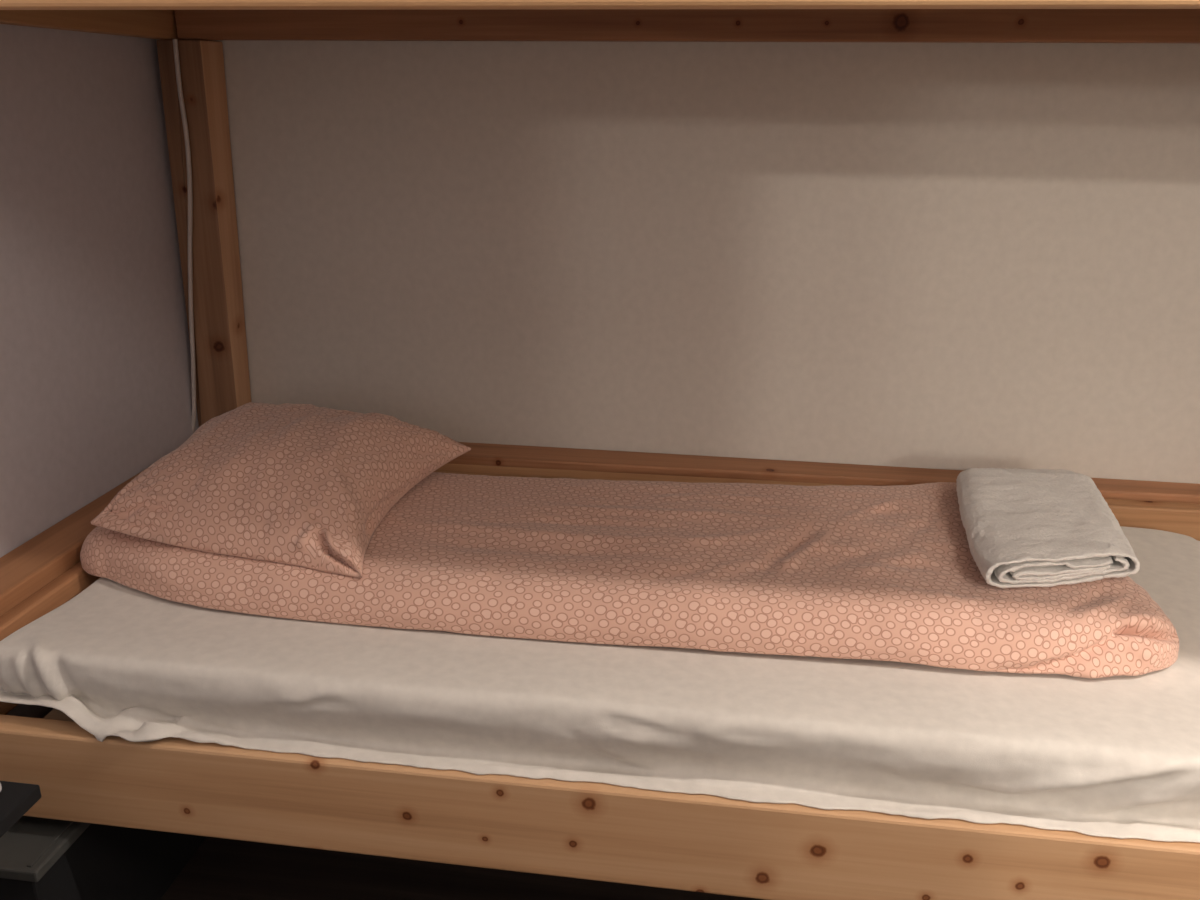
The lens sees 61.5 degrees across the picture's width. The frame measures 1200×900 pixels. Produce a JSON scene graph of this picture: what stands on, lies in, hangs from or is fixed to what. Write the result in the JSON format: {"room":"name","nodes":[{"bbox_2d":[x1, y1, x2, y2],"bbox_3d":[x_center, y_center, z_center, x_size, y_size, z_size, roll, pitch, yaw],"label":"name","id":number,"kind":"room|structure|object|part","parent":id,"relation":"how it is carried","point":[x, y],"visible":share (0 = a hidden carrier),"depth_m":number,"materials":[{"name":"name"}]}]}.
{"room":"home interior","nodes":[
{"label":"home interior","id":0,"kind":"room"},
{"bbox_2d":[0,24,198,717],"bbox_3d":[-1.197,0.081,-0.214,0.100,2.450,4.600,3,20,8],"label":"wall","id":1,"kind":"structure","parent":0,"point":[96,388],"depth_m":1.70,"materials":[{"name":"paint"}]},
{"bbox_2d":[161,837,763,899],"bbox_3d":[0.919,1.404,-0.073,4.400,0.100,4.800,3,20,8],"label":"floor","id":2,"kind":"structure","parent":0,"point":[220,868],"depth_m":1.69,"materials":[{"name":"black"}]},
{"bbox_2d":[0,781,40,837],"bbox_3d":[-0.830,0.679,1.037,0.326,0.500,0.451,3,20,8],"label":"side table","id":3,"kind":"object","parent":2,"relation":"on","point":[16,799],"visible":1,"depth_m":1.12,"materials":[{"name":"black laminate"}]},
{"bbox_2d":[0,816,206,899],"bbox_3d":[-0.772,0.601,1.589,0.140,0.283,0.470,3,20,8],"label":"storage box","id":4,"kind":"object","parent":2,"relation":"on","point":[41,858],"visible":0.24,"depth_m":1.44,"materials":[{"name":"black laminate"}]},
{"bbox_3d":[-0.771,0.478,1.546,0.140,0.017,0.470,3,20,8],"label":"lid","id":5,"kind":"part","parent":4,"relation":"part of","materials":[{"name":"grey plastic"}]},
{"bbox_2d":[0,0,1199,899],"bbox_3d":[0.219,-0.127,1.477,2.233,1.750,0.898,3,20,8],"label":"bunk bed","id":6,"kind":"object","parent":2,"relation":"on","point":[703,843],"visible":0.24,"depth_m":1.30,"materials":[{"name":"brown wood"}]},
{"bbox_3d":[-0.850,0.192,1.716,0.089,0.169,0.758,3,20,8],"label":"rail","id":7,"kind":"part","parent":6,"relation":"part of","materials":[{"name":"brown wood"}]},
{"bbox_3d":[-0.844,-0.693,1.462,0.037,0.145,0.857,3,20,8],"label":"rail","id":8,"kind":"part","parent":6,"relation":"part of","materials":[{"name":"brown wood"}]},
{"bbox_2d":[173,39,195,432],"bbox_3d":[-0.811,-0.370,1.958,0.089,0.793,0.008,3,20,8],"label":"power cable","id":9,"kind":"object","parent":6,"relation":"hanging from","point":[175,41],"visible":0.88,"depth_m":1.93,"materials":[{"name":"white plastic"}]},
{"bbox_3d":[-0.763,-0.394,1.982,0.109,0.762,0.058,3,20,8],"label":"post","id":10,"kind":"part","parent":6,"relation":"part of","materials":[{"name":"brown wood"}]},
{"bbox_3d":[0.116,-0.480,0.908,2.137,0.150,0.036,3,20,8],"label":"rail","id":11,"kind":"part","parent":6,"relation":"part of","materials":[{"name":"brown wood"}]},
{"bbox_3d":[0.106,0.476,1.244,2.137,0.137,0.036,3,20,8],"label":"rail","id":12,"kind":"part","parent":6,"relation":"part of","materials":[{"name":"brown wood"}]},
{"bbox_3d":[0.264,-0.763,1.692,2.080,0.145,0.037,3,20,8],"label":"rail","id":13,"kind":"part","parent":6,"relation":"part of","materials":[{"name":"brown wood"}]},
{"bbox_3d":[0.225,0.107,1.987,2.137,0.170,0.095,3,20,8],"label":"rail","id":14,"kind":"part","parent":6,"relation":"part of","materials":[{"name":"brown wood"}]},
{"bbox_3d":[0.123,0.261,1.555,1.740,0.076,0.626,3,20,8],"label":"mattress","id":15,"kind":"object","parent":6,"relation":"on","visible":0},
{"bbox_2d":[0,526,1199,842],"bbox_3d":[0.139,0.244,1.532,1.832,0.110,0.760,3,20,8],"label":"fitted sheet","id":16,"kind":"object","parent":15,"relation":"on","point":[1118,757],"visible":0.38,"depth_m":1.25,"materials":[{"name":"fabric"}]},
{"bbox_2d":[80,472,1178,677],"bbox_3d":[0.005,0.130,1.619,1.608,0.075,0.585,3,20,8],"label":"duvet","id":17,"kind":"object","parent":16,"relation":"on","point":[881,573],"visible":0.7,"depth_m":1.41,"materials":[{"name":"pink fabric"}]},
{"bbox_2d":[90,402,470,577],"bbox_3d":[-0.511,0.015,1.660,0.510,0.139,0.529,3,20,8],"label":"pillow","id":18,"kind":"object","parent":17,"relation":"on","point":[310,486],"visible":1,"depth_m":1.51,"materials":[{"name":"pink fabric"}]},
{"bbox_2d":[956,468,1139,587],"bbox_3d":[0.675,0.103,1.556,0.230,0.054,0.476,5,20,13],"label":"towel","id":19,"kind":"object","parent":17,"relation":"on","point":[1023,527],"visible":1,"depth_m":1.47,"materials":[{"name":"white fabric"}]},
{"bbox_2d":[210,40,1199,483],"bbox_3d":[1.265,-0.566,1.701,4.400,2.450,0.100,3,20,8],"label":"wall","id":20,"kind":"structure","parent":0,"point":[948,256],"depth_m":1.87,"materials":[{"name":"paint"}]}
]}

